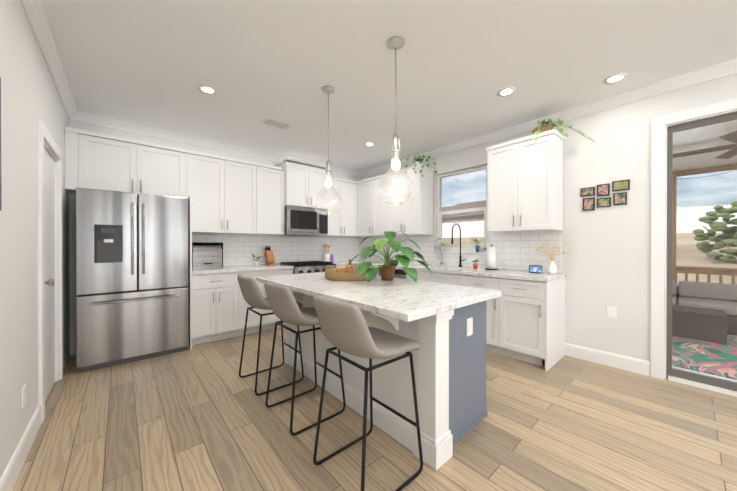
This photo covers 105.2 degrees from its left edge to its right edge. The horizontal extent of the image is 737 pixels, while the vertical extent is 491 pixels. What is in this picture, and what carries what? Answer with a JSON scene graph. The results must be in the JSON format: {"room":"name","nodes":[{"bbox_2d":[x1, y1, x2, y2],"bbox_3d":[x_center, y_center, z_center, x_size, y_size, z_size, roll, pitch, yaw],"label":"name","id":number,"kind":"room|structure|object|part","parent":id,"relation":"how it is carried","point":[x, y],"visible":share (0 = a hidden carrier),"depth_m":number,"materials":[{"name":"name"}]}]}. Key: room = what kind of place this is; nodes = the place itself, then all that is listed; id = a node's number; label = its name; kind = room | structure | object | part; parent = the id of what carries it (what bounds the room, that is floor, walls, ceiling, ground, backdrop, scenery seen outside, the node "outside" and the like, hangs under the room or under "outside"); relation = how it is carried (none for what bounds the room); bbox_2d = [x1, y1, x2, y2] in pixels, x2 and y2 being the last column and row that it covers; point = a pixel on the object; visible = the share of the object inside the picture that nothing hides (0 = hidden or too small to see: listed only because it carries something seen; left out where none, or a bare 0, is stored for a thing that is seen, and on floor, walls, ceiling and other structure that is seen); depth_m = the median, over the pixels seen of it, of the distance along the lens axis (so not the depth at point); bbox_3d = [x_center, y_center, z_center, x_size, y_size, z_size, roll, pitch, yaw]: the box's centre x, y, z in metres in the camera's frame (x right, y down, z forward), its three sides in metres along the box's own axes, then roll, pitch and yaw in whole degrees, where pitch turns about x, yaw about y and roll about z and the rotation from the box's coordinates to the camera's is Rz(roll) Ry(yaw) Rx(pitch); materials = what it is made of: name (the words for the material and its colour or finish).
{"room":"kitchen","nodes":[
{"label":"kitchen","id":0,"kind":"room"},
{"bbox_2d":[0,0,69,478],"bbox_3d":[-0.442,-0.119,-0.258,0.150,2.705,8.850,0,0,-41],"label":"wall","id":1,"kind":"structure","parent":0,"point":[29,95],"depth_m":1.55,"materials":[{"name":"paint"}]},
{"bbox_2d":[0,78,1,210],"bbox_3d":[-1.373,-0.443,0.940,0.034,0.585,0.780,0,0,-41],"label":"picture frame","id":2,"kind":"object","parent":1,"relation":"attached to","point":[0,154],"visible":1,"depth_m":1.23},
{"bbox_2d":[0,405,40,490],"bbox_3d":[0.147,1.168,-0.799,0.014,0.135,7.252,0,0,-41],"label":"baseboard","id":3,"kind":"structure","parent":1,"relation":"attached to","point":[10,475],"depth_m":1.55,"materials":[{"name":"white wood"}]},
{"bbox_2d":[21,384,25,408],"bbox_3d":[-1.989,0.869,1.625,0.006,0.115,0.075,0,0,-41],"label":"outlet","id":4,"kind":"object","parent":1,"relation":"attached to","point":[23,396],"visible":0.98,"depth_m":1.61,"materials":[{"name":"plastic"}]},
{"bbox_2d":[19,0,78,121],"bbox_3d":[-0.361,-1.424,-0.191,0.066,0.096,8.850,0,0,-41],"label":"crown molding","id":5,"kind":"structure","parent":1,"relation":"attached to","point":[34,12],"depth_m":2.06,"materials":[{"name":"white wood"}]},
{"bbox_2d":[37,119,62,423],"bbox_3d":[-2.595,0.182,2.238,0.208,2.085,0.930,0,0,-41],"label":"door frame","id":6,"kind":"structure","parent":1,"relation":"attached to","point":[50,229],"depth_m":2.30,"materials":[{"name":"white wood"}]},
{"bbox_2d":[69,120,358,355],"bbox_3d":[-1.799,-0.136,4.541,4.450,2.705,0.150,0,0,-41],"label":"wall","id":7,"kind":"structure","parent":0,"point":[103,130],"depth_m":3.24,"materials":[{"name":"paint"}]},
{"bbox_2d":[65,126,188,201],"bbox_3d":[-2.801,-0.896,3.336,1.053,0.632,0.328,0,0,-41],"label":"upper cabinet","id":8,"kind":"object","parent":7,"relation":"attached to","point":[93,160],"depth_m":3.16,"materials":[{"name":"white wood"}]},
{"bbox_2d":[79,112,358,177],"bbox_3d":[-1.721,-1.440,4.462,3.990,0.096,0.066,0,0,-41],"label":"crown molding","id":9,"kind":"structure","parent":7,"relation":"attached to","point":[87,118],"depth_m":3.75,"materials":[{"name":"white wood"}]},
{"bbox_2d":[188,150,260,233],"bbox_3d":[-2.066,-0.693,3.984,0.947,1.043,0.328,0,0,-41],"label":"upper cabinet","id":10,"kind":"object","parent":7,"relation":"attached to","point":[234,204],"depth_m":3.84,"materials":[{"name":"white wood"}]},
{"bbox_2d":[261,164,284,233],"bbox_3d":[-1.607,-0.694,4.380,0.492,1.043,0.317,0,0,-41],"label":"upper cabinet","id":11,"kind":"object","parent":7,"relation":"attached to","point":[272,177],"depth_m":4.30,"materials":[{"name":"white wood"}]},
{"bbox_2d":[277,158,328,209],"bbox_3d":[-1.114,-0.987,4.766,0.758,0.716,0.387,0,0,-41],"label":"upper cabinet","id":12,"kind":"object","parent":7,"relation":"attached to","point":[303,180],"depth_m":4.57,"materials":[{"name":"white wood"}]},
{"bbox_2d":[284,206,327,235],"bbox_3d":[-1.096,-0.399,4.748,0.744,0.446,0.439,0,0,-41],"label":"microwave","id":13,"kind":"object","parent":12,"relation":"attached to","point":[305,221],"visible":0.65,"depth_m":4.57,"materials":[{"name":"metal"}]},
{"bbox_2d":[317,177,356,237],"bbox_3d":[-0.589,-0.697,5.275,0.699,1.043,0.317,0,0,-41],"label":"upper cabinet","id":14,"kind":"object","parent":7,"relation":"attached to","point":[344,224],"depth_m":5.19,"materials":[{"name":"white wood"}]},
{"bbox_2d":[333,258,360,265],"bbox_3d":[-0.367,0.323,5.275,1.028,0.040,0.638,0,0,-41],"label":"countertop","id":15,"kind":"structure","parent":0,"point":[358,261],"depth_m":4.99,"materials":[{"name":"white stone"}]},
{"bbox_2d":[324,243,329,261],"bbox_3d":[-0.753,0.132,5.123,0.134,0.343,0.102,0,0,-41],"label":"utensil crock","id":16,"kind":"object","parent":15,"relation":"on","point":[326,257],"visible":0.98,"depth_m":5.09,"materials":[{"name":"white ceramic"}]},
{"bbox_2d":[330,252,333,261],"bbox_3d":[-0.678,0.212,5.229,0.060,0.182,0.058,0,0,-41],"label":"soap bottle","id":17,"kind":"object","parent":15,"relation":"on","point":[331,258],"visible":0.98,"depth_m":5.21,"materials":[{"name":"purple plastic"}]},
{"bbox_2d":[12,328,736,490],"bbox_3d":[1.173,1.278,1.167,4.450,0.100,9.150,0,0,-41],"label":"floor","id":18,"kind":"structure","parent":0,"point":[200,417],"depth_m":1.83,"materials":[{"name":"brown wood"}]},
{"bbox_2d":[76,188,188,372],"bbox_3d":[-2.634,0.333,3.201,0.913,1.773,0.739,0,0,-41],"label":"fridge","id":19,"kind":"object","parent":18,"relation":"on","point":[132,276],"visible":1,"depth_m":2.92,"materials":[{"name":"metal"}]},
{"bbox_2d":[187,274,244,348],"bbox_3d":[-2.092,0.785,3.773,0.582,0.868,0.618,0,0,-41],"label":"base cabinet","id":20,"kind":"object","parent":18,"relation":"on","point":[216,301],"depth_m":3.52,"materials":[{"name":"white wood"}]},
{"bbox_2d":[189,262,292,273],"bbox_3d":[-1.814,0.328,4.003,1.305,0.040,0.638,0,0,-41],"label":"countertop","id":21,"kind":"structure","parent":20,"relation":"on","point":[226,269],"depth_m":3.74,"materials":[{"name":"white stone"}]},
{"bbox_2d":[192,242,222,268],"bbox_3d":[-2.222,0.133,3.842,0.370,0.349,0.284,0,0,-41],"label":"breadbox","id":22,"kind":"object","parent":21,"relation":"on","point":[207,255],"visible":0.81,"depth_m":3.75,"materials":[{"name":"metal"}]},
{"bbox_2d":[251,253,261,265],"bbox_3d":[-1.666,0.209,4.238,0.207,0.194,0.238,0,0,-41],"label":"potted plant","id":23,"kind":"object","parent":21,"relation":"on","point":[255,262],"visible":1,"depth_m":4.22,"materials":[{"name":"white ceramic"}]},
{"bbox_2d":[264,246,275,265],"bbox_3d":[-1.551,0.157,4.420,0.100,0.298,0.268,0,0,-41],"label":"knife block","id":24,"kind":"object","parent":21,"relation":"on","point":[269,257],"visible":0.98,"depth_m":4.39,"materials":[{"name":"brown wood"}]},
{"bbox_2d":[245,270,292,334],"bbox_3d":[-1.645,0.783,4.167,0.837,0.868,0.618,0,0,-41],"label":"base cabinet","id":25,"kind":"object","parent":18,"relation":"on","point":[253,321],"depth_m":3.92,"materials":[{"name":"white wood"}]},
{"bbox_2d":[237,275,303,395],"bbox_3d":[-0.897,0.739,2.548,0.495,0.962,0.441,0,0,-41],"label":"stool","id":26,"kind":"object","parent":18,"relation":"on","point":[253,297],"visible":0.69,"depth_m":2.36,"materials":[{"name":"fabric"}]},
{"bbox_3d":[-0.897,0.413,2.546,0.516,0.329,0.462,0,0,-41],"label":"seat","id":27,"kind":"part","parent":26,"relation":"part of","materials":[{"name":"fabric"}]},
{"bbox_2d":[264,281,345,434],"bbox_3d":[-0.481,0.741,2.075,0.495,0.962,0.441,0,0,-41],"label":"stool","id":28,"kind":"object","parent":18,"relation":"on","point":[285,308],"visible":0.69,"depth_m":1.90,"materials":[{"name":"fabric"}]},
{"bbox_3d":[-0.481,0.414,2.074,0.516,0.329,0.462,0,0,-41],"label":"seat","id":29,"kind":"part","parent":28,"relation":"part of","materials":[{"name":"fabric"}]},
{"bbox_2d":[280,261,335,273],"bbox_3d":[-1.009,0.746,4.653,0.748,0.940,0.702,0,0,-41],"label":"range","id":30,"kind":"object","parent":18,"relation":"on","point":[301,267],"visible":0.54,"depth_m":4.41,"materials":[{"name":"metal"}]},
{"bbox_2d":[313,295,422,490],"bbox_3d":[-0.017,0.743,1.524,0.495,0.962,0.441,0,0,-41],"label":"stool","id":31,"kind":"object","parent":18,"relation":"on","point":[345,328],"visible":1,"depth_m":1.38,"materials":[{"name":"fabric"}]},
{"bbox_3d":[-0.017,0.416,1.523,0.516,0.329,0.462,0,0,-41],"label":"seat","id":32,"kind":"part","parent":31,"relation":"part of","materials":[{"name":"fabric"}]},
{"bbox_2d":[284,292,487,470],"bbox_3d":[-0.077,0.790,2.404,0.900,0.868,1.914,0,0,-41],"label":"kitchen island","id":33,"kind":"object","parent":18,"relation":"on","point":[444,325],"depth_m":1.80,"materials":[{"name":"wood"}]},
{"bbox_2d":[256,272,501,323],"bbox_3d":[-0.094,0.334,2.374,0.996,0.040,1.970,0,0,-41],"label":"island countertop","id":34,"kind":"structure","parent":33,"relation":"on","point":[397,299],"depth_m":1.85,"materials":[{"name":"white stone"}]},
{"bbox_2d":[324,265,374,280],"bbox_3d":[-0.174,0.244,2.703,0.492,0.136,0.492,0,0,-41],"label":"wicker tray","id":35,"kind":"object","parent":34,"relation":"on","point":[332,274],"visible":0.75,"depth_m":2.49,"materials":[{"name":"brown wicker"}]},
{"bbox_2d":[345,263,352,271],"bbox_3d":[-0.186,0.238,2.625,0.070,0.114,0.068,0,0,-41],"label":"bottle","id":36,"kind":"object","parent":35,"relation":"on","point":[349,268],"depth_m":2.60,"materials":[{"name":"orange glass"}]},
{"bbox_2d":[349,231,431,282],"bbox_3d":[0.180,0.088,2.506,0.757,0.449,0.737,0,0,-41],"label":"potted plant","id":37,"kind":"object","parent":34,"relation":"on","point":[387,268],"visible":1,"depth_m":2.36,"materials":[{"name":"plant"}]},
{"bbox_2d":[378,269,405,278],"bbox_3d":[0.605,0.783,4.482,0.618,0.868,0.656,0,0,-41],"label":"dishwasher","id":38,"kind":"object","parent":18,"relation":"on","point":[399,273],"depth_m":4.17,"materials":[{"name":"silver metal"}]},
{"bbox_2d":[406,269,453,284],"bbox_3d":[1.093,0.785,3.927,0.618,0.868,0.938,0,0,-41],"label":"base cabinet","id":39,"kind":"object","parent":18,"relation":"on","point":[443,278],"depth_m":3.69,"materials":[{"name":"white wood"}]},
{"bbox_2d":[454,273,493,351],"bbox_3d":[1.513,0.786,3.450,0.618,0.868,0.565,0,0,-41],"label":"base cabinet","id":40,"kind":"object","parent":18,"relation":"on","point":[476,282],"depth_m":3.19,"materials":[{"name":"white wood"}]},
{"bbox_2d":[494,277,564,370],"bbox_3d":[1.794,0.787,3.130,0.619,0.868,0.514,0,0,-41],"label":"base cabinet","id":41,"kind":"object","parent":18,"relation":"on","point":[525,316],"depth_m":2.91,"materials":[{"name":"white wood"}]},
{"bbox_2d":[354,261,565,280],"bbox_3d":[0.978,0.328,4.042,0.638,0.040,2.988,0,0,-41],"label":"countertop","id":42,"kind":"structure","parent":41,"relation":"on","point":[514,274],"depth_m":3.36,"materials":[{"name":"white stone"}]},
{"bbox_2d":[434,237,442,265],"bbox_3d":[1.037,0.092,4.244,0.194,0.428,0.108,0,0,-41],"label":"spring faucet","id":43,"kind":"object","parent":42,"relation":"on","point":[435,252],"visible":1,"depth_m":4.25,"materials":[{"name":"silver metal"}]},
{"bbox_2d":[451,223,465,266],"bbox_3d":[1.258,-0.001,3.936,0.247,0.616,0.106,0,0,-41],"label":"faucet","id":44,"kind":"object","parent":42,"relation":"on","point":[460,260],"visible":1,"depth_m":4.01,"materials":[{"name":"black metal"}]},
{"bbox_2d":[472,259,478,268],"bbox_3d":[1.422,0.243,3.754,0.119,0.131,0.147,0,0,-41],"label":"potted plant","id":45,"kind":"object","parent":42,"relation":"on","point":[475,266],"visible":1,"depth_m":3.73,"materials":[{"name":"ceramic"}]},
{"bbox_2d":[485,244,497,269],"bbox_3d":[1.585,0.144,3.624,0.150,0.330,0.150,0,0,-41],"label":"paper towel holder","id":46,"kind":"object","parent":42,"relation":"on","point":[491,258],"visible":1,"depth_m":3.57,"materials":[{"name":"white paper"}]},
{"bbox_2d":[529,265,541,272],"bbox_3d":[1.899,0.266,3.202,0.130,0.089,0.095,0,0,29],"label":"smart display","id":47,"kind":"object","parent":42,"relation":"on","point":[535,268],"visible":0.98,"depth_m":3.17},
{"bbox_2d":[532,243,567,273],"bbox_3d":[2.009,0.142,3.102,0.255,0.337,0.352,0,0,-41],"label":"vase","id":48,"kind":"object","parent":42,"relation":"on","point":[552,267],"visible":1,"depth_m":3.08,"materials":[{"name":"white ceramic"}]},
{"bbox_2d":[41,0,736,171],"bbox_3d":[1.173,-1.527,1.157,4.450,0.100,9.150,0,0,-41],"label":"ceiling","id":49,"kind":"structure","parent":0,"point":[460,64],"depth_m":2.27,"materials":[{"name":"paint"}]},
{"bbox_2d":[198,85,217,94],"bbox_3d":[-1.529,-1.479,2.677,0.168,0.006,0.168,0,0,-41],"label":"recessed light","id":50,"kind":"object","parent":49,"relation":"in","point":[207,89],"visible":1,"depth_m":2.67,"materials":[{"name":"white plastic"}]},
{"bbox_2d":[261,117,291,129],"bbox_3d":[-1.120,-1.479,3.423,0.320,0.010,0.180,0,0,-41],"label":"ceiling vent","id":51,"kind":"object","parent":49,"relation":"in","point":[275,123],"visible":1,"depth_m":3.41,"materials":[{"name":"white metal"}]},
{"bbox_2d":[314,86,342,214],"bbox_3d":[-0.381,-0.889,2.676,0.280,1.184,0.280,0,0,-41],"label":"pendant light","id":52,"kind":"object","parent":49,"relation":"hanging from","point":[328,90],"visible":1,"depth_m":2.65,"materials":[{"name":"clear glass"}]},
{"bbox_2d":[364,142,374,146],"bbox_3d":[0.017,-1.484,4.130,0.168,0.006,0.168,0,0,-41],"label":"recessed light","id":53,"kind":"object","parent":49,"relation":"in","point":[369,144],"visible":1,"depth_m":4.13,"materials":[{"name":"white plastic"}]},
{"bbox_2d":[377,36,414,205],"bbox_3d":[0.199,-0.887,2.055,0.280,1.184,0.280,0,0,-41],"label":"pendant light","id":54,"kind":"object","parent":49,"relation":"hanging from","point":[395,43],"visible":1,"depth_m":2.03,"materials":[{"name":"clear glass"}]},
{"bbox_2d":[497,87,515,96],"bbox_3d":[1.329,-1.479,2.713,0.168,0.006,0.168,0,0,-41],"label":"recessed light","id":55,"kind":"object","parent":49,"relation":"in","point":[507,91],"visible":1,"depth_m":2.71,"materials":[{"name":"white plastic"}]},
{"bbox_2d":[603,73,627,84],"bbox_3d":[2.187,-1.478,2.496,0.168,0.006,0.168,0,0,-41],"label":"recessed light","id":56,"kind":"object","parent":49,"relation":"in","point":[615,78],"visible":1,"depth_m":2.49,"materials":[{"name":"white plastic"}]},
{"bbox_2d":[359,73,736,360],"bbox_3d":[2.787,-0.129,2.582,0.150,2.705,8.850,0,0,-41],"label":"wall","id":57,"kind":"structure","parent":0,"point":[605,260],"depth_m":2.85,"materials":[{"name":"paint"}]},
{"bbox_2d":[357,174,385,236],"bbox_3d":[0.201,-0.697,5.147,0.317,1.042,0.915,0,0,-41],"label":"upper cabinet","id":58,"kind":"object","parent":57,"relation":"attached to","point":[371,214],"depth_m":5.09,"materials":[{"name":"white wood"}]},
{"bbox_2d":[386,165,433,236],"bbox_3d":[0.665,-0.695,4.620,0.317,1.042,0.717,0,0,-41],"label":"upper cabinet","id":59,"kind":"object","parent":57,"relation":"attached to","point":[414,219],"depth_m":4.42,"materials":[{"name":"white wood"}]},
{"bbox_2d":[405,155,437,176],"bbox_3d":[0.781,-1.179,4.244,0.420,0.380,0.422,0,0,-41],"label":"potted plant","id":60,"kind":"object","parent":59,"relation":"on","point":[418,160],"visible":0.98,"depth_m":4.23,"materials":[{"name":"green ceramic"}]},
{"bbox_2d":[433,251,486,253],"bbox_3d":[1.344,0.105,4.144,0.095,0.022,0.880,0,0,-41],"label":"window sill","id":61,"kind":"structure","parent":57,"relation":"attached to","point":[463,252],"depth_m":4.01,"materials":[{"name":"white wood"}]},
{"bbox_2d":[472,239,481,251],"bbox_3d":[1.520,0.000,3.947,0.178,0.188,0.213,0,0,-41],"label":"potted plant","id":62,"kind":"object","parent":61,"relation":"on","point":[476,247],"visible":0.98,"depth_m":3.92,"materials":[{"name":"plant"}]},
{"bbox_2d":[437,165,486,251],"bbox_3d":[1.393,-0.507,4.185,0.065,1.206,0.836,0,0,-41],"label":"kitchen window","id":63,"kind":"structure","parent":57,"relation":"in","point":[440,212],"depth_m":4.20,"materials":[{"name":"clear glass"}]},
{"bbox_2d":[486,129,563,232],"bbox_3d":[1.820,-0.690,3.307,0.317,1.042,0.710,0,0,-41],"label":"upper cabinet","id":64,"kind":"object","parent":57,"relation":"attached to","point":[525,175],"depth_m":3.14,"materials":[{"name":"white wood"}]},
{"bbox_2d":[532,119,595,143],"bbox_3d":[1.924,-1.197,2.918,0.563,0.340,0.602,0,0,-41],"label":"potted plant","id":65,"kind":"object","parent":64,"relation":"on","point":[542,127],"visible":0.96,"depth_m":3.01,"materials":[{"name":"plant"}]},
{"bbox_2d":[359,58,736,177],"bbox_3d":[2.706,-1.433,2.506,0.066,0.096,8.850,0,0,-41],"label":"crown molding","id":66,"kind":"structure","parent":57,"relation":"attached to","point":[727,68],"depth_m":2.89,"materials":[{"name":"white wood"}]},
{"bbox_2d":[580,187,594,196],"bbox_3d":[2.321,-0.569,2.983,0.018,0.090,0.120,0,0,-41],"label":"picture frame","id":67,"kind":"object","parent":57,"relation":"attached to","point":[590,191],"depth_m":2.98,"materials":[{"name":"multicoloured paper"}]},
{"bbox_2d":[583,197,594,210],"bbox_3d":[2.327,-0.436,2.976,0.018,0.135,0.100,0,0,-41],"label":"picture frame","id":68,"kind":"object","parent":57,"relation":"attached to","point":[588,203],"depth_m":2.97,"materials":[{"name":"pink paper"}]},
{"bbox_2d":[597,183,609,196],"bbox_3d":[2.406,-0.567,2.885,0.018,0.120,0.100,0,0,-41],"label":"picture frame","id":69,"kind":"object","parent":57,"relation":"attached to","point":[604,190],"depth_m":2.88,"materials":[{"name":"pink paper"}]},
{"bbox_2d":[597,197,610,207],"bbox_3d":[2.410,-0.440,2.882,0.018,0.095,0.110,0,0,-41],"label":"picture frame","id":70,"kind":"object","parent":57,"relation":"attached to","point":[601,202],"depth_m":2.87,"materials":[{"name":"green paper"}]},
{"bbox_2d":[565,343,649,375],"bbox_3d":[2.413,1.155,2.888,0.014,0.135,0.675,0,0,-41],"label":"baseboard","id":71,"kind":"structure","parent":57,"relation":"attached to","point":[639,366],"depth_m":2.85,"materials":[{"name":"white wood"}]},
{"bbox_2d":[607,306,616,318],"bbox_3d":[2.455,0.675,2.842,0.008,0.115,0.075,0,0,-41],"label":"outlet","id":72,"kind":"object","parent":57,"relation":"attached to","point":[611,312],"visible":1,"depth_m":2.84,"materials":[{"name":"plastic"}]},
{"bbox_2d":[613,192,626,204],"bbox_3d":[2.492,-0.463,2.788,0.018,0.120,0.100,0,0,-41],"label":"picture frame","id":73,"kind":"object","parent":57,"relation":"attached to","point":[618,198],"depth_m":2.78,"materials":[{"name":"paper"}]},
{"bbox_2d":[612,179,629,191],"bbox_3d":[2.496,-0.592,2.784,0.018,0.100,0.130,0,0,-41],"label":"picture frame","id":74,"kind":"object","parent":57,"relation":"attached to","point":[621,185],"depth_m":2.78,"materials":[{"name":"green paper"}]},
{"bbox_2d":[650,98,736,379],"bbox_3d":[3.319,0.022,1.879,0.060,2.408,2.026,0,0,-41],"label":"door frame","id":75,"kind":"structure","parent":57,"relation":"attached to","point":[659,125],"depth_m":2.57,"materials":[{"name":"white wood"}]},
{"bbox_2d":[666,112,736,396],"bbox_3d":[3.372,0.067,1.926,0.140,2.318,1.846,0,0,-41],"label":"sliding door","id":76,"kind":"structure","parent":57,"relation":"in","point":[714,384],"depth_m":2.49,"materials":[{"name":"clear glass"}]},
{"label":"outside","id":77,"kind":"structure","parent":0,"visible":0},
{"bbox_2d":[442,232,736,284],"bbox_3d":[1.302,0.359,0.979,64.000,2.460,120.000,0,0,-41],"label":"ground","id":78,"kind":"structure","parent":77,"point":[683,246],"depth_m":11.71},
{"bbox_2d":[442,205,736,237],"bbox_3d":[22.750,-1.833,19.792,0.130,1.910,90.065,0,0,-41],"label":"fence","id":79,"kind":"object","parent":78,"relation":"on","point":[701,211],"depth_m":20.11,"materials":[{"name":"plastic"}]},
{"bbox_2d":[692,201,736,261],"bbox_3d":[12.963,-0.318,9.825,1.647,2.430,2.190,0,0,-41],"label":"tree","id":80,"kind":"object","parent":78,"relation":"on","point":[726,231],"depth_m":10.04,"materials":[{"name":"green plant"}]},
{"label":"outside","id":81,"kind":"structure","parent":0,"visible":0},
{"bbox_2d":[442,200,485,223],"bbox_3d":[13.882,-3.339,47.987,14.200,6.600,30.800,0,0,-41],"label":"houses","id":82,"kind":"structure","parent":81,"point":[463,217],"depth_m":40.14},
{"bbox_2d":[672,366,736,381],"bbox_3d":[4.916,1.332,3.029,3.630,0.120,4.700,0,0,-41],"label":"floor","id":83,"kind":"structure","parent":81,"point":[697,372],"depth_m":2.80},
{"bbox_2d":[672,176,676,280],"bbox_3d":[5.418,0.017,5.050,0.140,2.494,0.140,0,0,-41],"label":"post","id":84,"kind":"object","parent":83,"relation":"on","point":[674,232],"depth_m":4.96,"materials":[{"name":"brown wood"}]},
{"bbox_2d":[673,163,736,176],"bbox_3d":[4.909,-1.260,3.013,3.610,0.074,4.700,0,0,-41],"label":"beam","id":85,"kind":"structure","parent":84,"relation":"on","point":[727,167],"depth_m":4.70,"materials":[{"name":"brown wood"}]},
{"bbox_2d":[673,170,734,182],"bbox_3d":[6.129,-1.147,4.086,0.044,0.117,4.302,0,0,-41],"label":"string lights","id":86,"kind":"object","parent":85,"relation":"hanging from","point":[719,176],"depth_m":4.81,"materials":[{"name":"white ceramic"}]},
{"bbox_2d":[673,120,736,171],"bbox_3d":[4.991,-1.349,3.085,3.830,0.100,4.700,0,0,-41],"label":"porch ceiling","id":87,"kind":"structure","parent":85,"relation":"on","point":[695,142],"depth_m":3.62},
{"bbox_2d":[673,131,736,158],"bbox_3d":[4.285,-1.188,3.188,1.293,0.219,1.236,0,0,-41],"label":"fan","id":88,"kind":"object","parent":87,"relation":"hanging from","point":[732,152],"depth_m":3.40,"materials":[{"name":"brown wood"}]},
{"bbox_2d":[676,266,736,283],"bbox_3d":[6.204,0.778,4.159,0.090,0.820,4.700,0,0,-41],"label":"porch railing","id":89,"kind":"object","parent":84,"relation":"attached to","point":[708,271],"depth_m":4.71,"materials":[{"name":"brown wood"}]},
{"bbox_2d":[672,334,736,379],"bbox_3d":[4.549,1.265,3.272,2.400,0.012,3.950,0,0,-41],"label":"rug","id":90,"kind":"object","parent":83,"relation":"on","point":[726,349],"depth_m":3.21,"materials":[{"name":"multicoloured fabric"}]},
{"bbox_2d":[672,305,728,344],"bbox_3d":[4.336,1.074,4.149,0.520,0.362,1.170,0,0,-41],"label":"coffee table","id":91,"kind":"object","parent":90,"relation":"on","point":[711,336],"depth_m":3.74,"materials":[{"name":"wicker"}]},
{"bbox_2d":[672,280,736,335],"bbox_3d":[5.593,0.925,4.022,0.860,0.660,3.600,0,0,-41],"label":"sofa","id":92,"kind":"object","parent":90,"relation":"on","point":[715,289],"depth_m":4.37,"materials":[{"name":"fabric"}]}
]}

